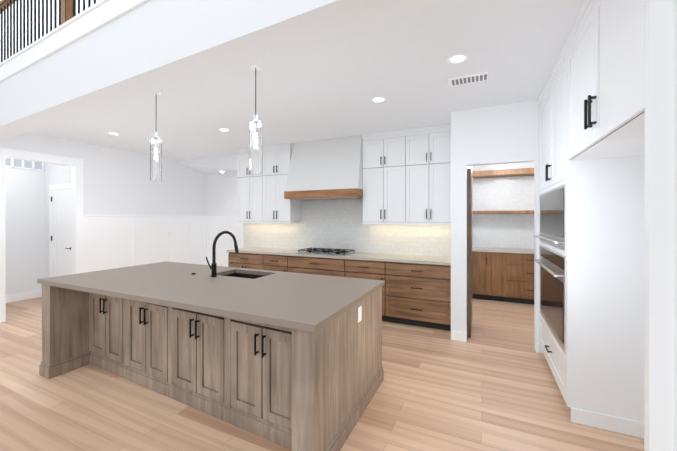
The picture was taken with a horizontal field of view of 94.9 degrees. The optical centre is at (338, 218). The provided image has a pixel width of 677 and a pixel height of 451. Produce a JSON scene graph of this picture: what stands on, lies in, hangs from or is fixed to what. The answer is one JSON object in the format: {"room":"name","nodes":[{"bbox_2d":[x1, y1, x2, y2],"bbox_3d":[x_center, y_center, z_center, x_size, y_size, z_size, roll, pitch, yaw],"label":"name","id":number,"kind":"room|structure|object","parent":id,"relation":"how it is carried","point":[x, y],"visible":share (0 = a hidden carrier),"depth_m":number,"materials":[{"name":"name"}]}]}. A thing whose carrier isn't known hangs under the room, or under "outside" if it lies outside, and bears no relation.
{"room":"kitchen","nodes":[
{"label":"kitchen","id":0,"kind":"room"},
{"bbox_2d":[6,163,45,294],"bbox_3d":[-6.173,0.090,5.033,0.120,2.820,2.420,0,0,25],"label":"wall","id":1,"kind":"structure","parent":0,"point":[27,229],"depth_m":5.74,"materials":[{"name":"paint"}]},
{"bbox_2d":[6,290,41,302],"bbox_3d":[-5.564,1.435,4.741,1.230,0.130,2.200,0,0,25],"label":"trim","id":2,"kind":"structure","parent":1,"relation":"attached to","point":[23,296],"depth_m":5.70,"materials":[{"name":"white paint"}]},
{"bbox_2d":[6,158,42,170],"bbox_3d":[-5.842,-1.011,5.562,0.030,0.220,0.860,0,0,25],"label":"transom window","id":3,"kind":"structure","parent":1,"relation":"in","point":[23,164],"depth_m":5.70,"materials":[{"name":"clear glass"}]},
{"bbox_2d":[46,163,70,277],"bbox_3d":[-5.077,0.089,5.792,1.230,2.820,0.120,0,0,25],"label":"wall","id":4,"kind":"structure","parent":0,"point":[55,173],"depth_m":5.91,"materials":[{"name":"paint"}]},
{"bbox_2d":[49,183,70,276],"bbox_3d":[-5.066,0.432,5.685,0.940,2.125,0.063,0,0,25],"label":"hall door","id":5,"kind":"structure","parent":4,"relation":"in","point":[60,230],"depth_m":5.75,"materials":[{"name":"white paint"}]},
{"bbox_2d":[0,0,206,215],"bbox_3d":[-4.368,-1.351,5.716,0.120,5.700,4.980,0,0,25],"label":"wall","id":6,"kind":"structure","parent":0,"point":[117,181],"depth_m":5.90,"materials":[{"name":"paint"}]},
{"bbox_2d":[0,147,82,322],"bbox_3d":[-4.727,0.240,4.942,0.160,2.520,1.070,0,0,25],"label":"door frame","id":7,"kind":"structure","parent":6,"relation":"attached to","point":[76,164],"depth_m":5.05,"materials":[{"name":"white paint"}]},
{"bbox_2d":[83,215,206,272],"bbox_3d":[-3.855,0.721,6.610,0.060,1.555,2.690,0,0,25],"label":"trim","id":8,"kind":"structure","parent":6,"relation":"attached to","point":[114,241],"depth_m":6.31,"materials":[{"name":"white paint"}]},
{"bbox_2d":[207,175,236,215],"bbox_3d":[-2.593,0.088,7.204,2.090,2.820,0.790,0,0,25],"label":"wall","id":9,"kind":"structure","parent":0,"point":[221,195],"depth_m":7.64,"materials":[{"name":"paint"}]},
{"bbox_2d":[207,216,241,266],"bbox_3d":[-2.458,0.720,7.426,1.790,1.555,0.034,0,0,25],"label":"trim","id":10,"kind":"structure","parent":9,"relation":"attached to","point":[215,224],"depth_m":7.60,"materials":[{"name":"white paint"}]},
{"bbox_2d":[31,0,584,177],"bbox_3d":[-1.291,-1.249,4.936,9.120,0.802,6.350,0,0,25],"label":"ceiling","id":11,"kind":"structure","parent":0,"point":[329,89],"depth_m":3.16,"materials":[{"name":"paint"}]},
{"bbox_2d":[150,92,161,181],"bbox_3d":[-1.907,-0.853,3.249,0.112,0.928,0.109,0,0,25],"label":"pendant light","id":12,"kind":"object","parent":11,"relation":"hanging from","point":[155,158],"visible":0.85,"depth_m":3.20,"materials":[{"name":"clear glass"}]},
{"bbox_2d":[0,0,455,141],"bbox_3d":[-2.036,-1.453,2.796,7.160,0.710,0.335,0,0,28],"label":"wall","id":13,"kind":"structure","parent":11,"relation":"attached to","point":[100,55],"depth_m":2.36,"materials":[{"name":"paint"}]},
{"bbox_2d":[0,0,99,61],"bbox_3d":[-2.167,-2.326,2.828,6.300,1.035,0.110,0,0,28],"label":"loft railing","id":14,"kind":"object","parent":13,"relation":"on","point":[67,10],"visible":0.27,"depth_m":3.57,"materials":[{"name":"black metal"}]},
{"bbox_2d":[249,64,261,173],"bbox_3d":[-0.719,-0.852,2.698,0.112,0.928,0.109,0,0,25],"label":"pendant light","id":15,"kind":"object","parent":11,"relation":"hanging from","point":[255,145],"visible":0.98,"depth_m":2.65,"materials":[{"name":"clear glass"}]},
{"bbox_2d":[371,97,385,102],"bbox_3d":[0.447,-1.315,3.453,0.164,0.001,0.164,0,0,25],"label":"recessed light","id":16,"kind":"object","parent":11,"relation":"in","point":[379,99],"visible":1,"depth_m":3.44,"materials":[{"name":"white paint"}]},
{"bbox_2d":[447,54,467,63],"bbox_3d":[0.983,-1.315,2.565,0.164,0.001,0.164,0,0,25],"label":"recessed light","id":17,"kind":"object","parent":11,"relation":"in","point":[457,58],"visible":1,"depth_m":2.56,"materials":[{"name":"white paint"}]},
{"bbox_2d":[448,72,487,86],"bbox_3d":[1.223,-1.309,2.939,0.340,0.014,0.170,0,0,25],"label":"ceiling vent","id":18,"kind":"object","parent":11,"relation":"in","point":[472,78],"visible":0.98,"depth_m":2.92,"materials":[{"name":"white metal"}]},
{"bbox_2d":[0,297,643,450],"bbox_3d":[-2.050,1.562,2.728,13.000,0.120,13.500,0,0,25],"label":"floor","id":19,"kind":"structure","parent":0,"point":[490,384],"depth_m":2.49,"materials":[{"name":"brown wood"}]},
{"bbox_2d":[37,262,384,450],"bbox_3d":[-1.222,1.042,2.933,3.030,0.920,1.330,0,0,25],"label":"kitchen island","id":20,"kind":"object","parent":19,"relation":"on","point":[291,361],"visible":1,"depth_m":2.40,"materials":[{"name":"brown wood"}]},
{"bbox_2d":[192,231,238,276],"bbox_3d":[-1.302,0.355,3.294,0.339,0.450,0.369,0,0,25],"label":"faucet","id":21,"kind":"object","parent":20,"relation":"on","point":[213,267],"visible":1,"depth_m":3.10,"materials":[{"name":"black metal"}]},
{"bbox_2d":[227,247,270,269],"bbox_3d":[-1.495,1.059,5.770,0.851,0.880,0.628,0,0,25],"label":"base cabinet","id":22,"kind":"object","parent":19,"relation":"on","point":[254,257],"depth_m":5.47,"materials":[{"name":"brown wood"}]},
{"bbox_2d":[267,251,298,271],"bbox_3d":[-0.965,1.059,5.524,0.561,0.880,0.628,0,0,25],"label":"base cabinet","id":23,"kind":"object","parent":19,"relation":"on","point":[277,261],"depth_m":5.21,"materials":[{"name":"brown wood"}]},
{"bbox_2d":[287,251,354,276],"bbox_3d":[-0.243,1.060,5.190,1.152,0.880,0.628,0,0,25],"label":"base cabinet","id":24,"kind":"object","parent":19,"relation":"on","point":[329,265],"depth_m":4.87,"materials":[{"name":"brown wood"}]},
{"bbox_2d":[296,248,355,255],"bbox_3d":[-0.209,0.553,5.180,0.880,0.052,0.500,0,0,25],"label":"cooktop","id":25,"kind":"object","parent":24,"relation":"in","point":[329,251],"visible":1,"depth_m":5.09,"materials":[{"name":"silver metal"}]},
{"bbox_2d":[347,255,394,321],"bbox_3d":[0.510,1.060,4.841,0.630,0.880,0.628,0,0,25],"label":"base cabinet","id":26,"kind":"object","parent":19,"relation":"on","point":[374,267],"depth_m":4.52,"materials":[{"name":"brown wood"}]},
{"bbox_2d":[387,255,450,330],"bbox_3d":[1.175,1.060,4.533,0.958,0.880,0.628,0,0,25],"label":"base cabinet","id":27,"kind":"object","parent":19,"relation":"on","point":[416,290],"depth_m":4.24,"materials":[{"name":"brown wood"}]},
{"bbox_2d":[472,247,507,301],"bbox_3d":[2.839,1.059,5.900,0.539,0.880,0.610,0,0,25],"label":"base cabinet","id":28,"kind":"object","parent":19,"relation":"on","point":[503,274],"depth_m":5.62,"materials":[{"name":"brown wood"}]},
{"bbox_2d":[508,251,533,304],"bbox_3d":[3.427,1.059,5.628,0.892,0.880,0.610,0,0,25],"label":"base cabinet","id":29,"kind":"object","parent":19,"relation":"on","point":[520,263],"depth_m":5.42,"materials":[{"name":"brown wood"}]},
{"bbox_2d":[538,41,676,447],"bbox_3d":[2.244,0.094,2.756,0.624,2.816,1.264,0,0,25],"label":"tall cabinet","id":30,"kind":"object","parent":19,"relation":"on","point":[606,261],"depth_m":2.21,"materials":[{"name":"white wood"}]},
{"bbox_2d":[242,166,469,256],"bbox_3d":[-0.005,0.089,5.499,4.280,2.820,0.128,0,0,25],"label":"wall","id":31,"kind":"structure","parent":0,"point":[334,224],"depth_m":5.38,"materials":[{"name":"tile"}]},
{"bbox_2d":[236,143,299,223],"bbox_3d":[-1.341,-0.612,5.848,1.224,1.411,0.353,0,0,25],"label":"upper cabinet","id":32,"kind":"object","parent":31,"relation":"attached to","point":[260,198],"visible":0.92,"depth_m":5.68,"materials":[{"name":"white wood"}]},
{"bbox_2d":[284,135,362,200],"bbox_3d":[-0.208,-0.820,5.232,1.341,0.994,0.518,0,0,25],"label":"range hood","id":33,"kind":"object","parent":31,"relation":"attached to","point":[328,169],"visible":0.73,"depth_m":5.05,"materials":[{"name":"white paint"}]},
{"bbox_2d":[362,129,409,223],"bbox_3d":[0.779,-0.628,4.885,0.736,1.376,0.317,0,0,25],"label":"upper cabinet","id":34,"kind":"object","parent":31,"relation":"attached to","point":[406,176],"depth_m":4.73,"materials":[{"name":"white wood"}]},
{"bbox_2d":[410,124,450,223],"bbox_3d":[1.342,-0.627,4.625,0.736,1.376,0.317,0,0,25],"label":"upper cabinet","id":35,"kind":"object","parent":31,"relation":"attached to","point":[430,146],"depth_m":4.45,"materials":[{"name":"white wood"}]},
{"bbox_2d":[451,110,466,340],"bbox_3d":[2.084,0.090,5.131,0.180,2.820,2.900,0,0,25],"label":"wall","id":36,"kind":"structure","parent":0,"point":[458,118],"depth_m":3.81,"materials":[{"name":"paint"}]},
{"bbox_2d":[467,169,471,337],"bbox_3d":[1.779,0.438,4.204,0.040,2.114,0.700,0,0,25],"label":"pantry door","id":37,"kind":"structure","parent":36,"relation":"in","point":[469,250],"depth_m":3.89,"materials":[{"name":"brown wood"}]},
{"bbox_2d":[467,100,542,352],"bbox_3d":[2.271,0.091,3.513,1.460,2.820,0.120,0,0,25],"label":"wall","id":38,"kind":"structure","parent":0,"point":[501,137],"depth_m":3.75,"materials":[{"name":"paint"}]},
{"bbox_2d":[451,330,538,352],"bbox_3d":[1.809,1.446,3.654,0.925,0.110,0.014,0,0,25],"label":"baseboard","id":39,"kind":"structure","parent":38,"relation":"attached to","point":[458,336],"depth_m":3.79,"materials":[{"name":"white paint"}]},
{"bbox_2d":[472,168,533,213],"bbox_3d":[3.264,-0.493,5.835,1.364,0.815,0.370,0,0,25],"label":"pantry shelves","id":40,"kind":"object","parent":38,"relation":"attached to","point":[505,173],"visible":0.6,"depth_m":5.77,"materials":[{"name":"brown wood"}]},
{"bbox_2d":[566,0,676,163],"bbox_3d":[1.727,-0.870,1.630,0.616,0.886,1.209,0,0,25],"label":"upper cabinet","id":41,"kind":"object","parent":0,"relation":"attached to","point":[621,55],"depth_m":1.48,"materials":[{"name":"white wood"}]}
]}

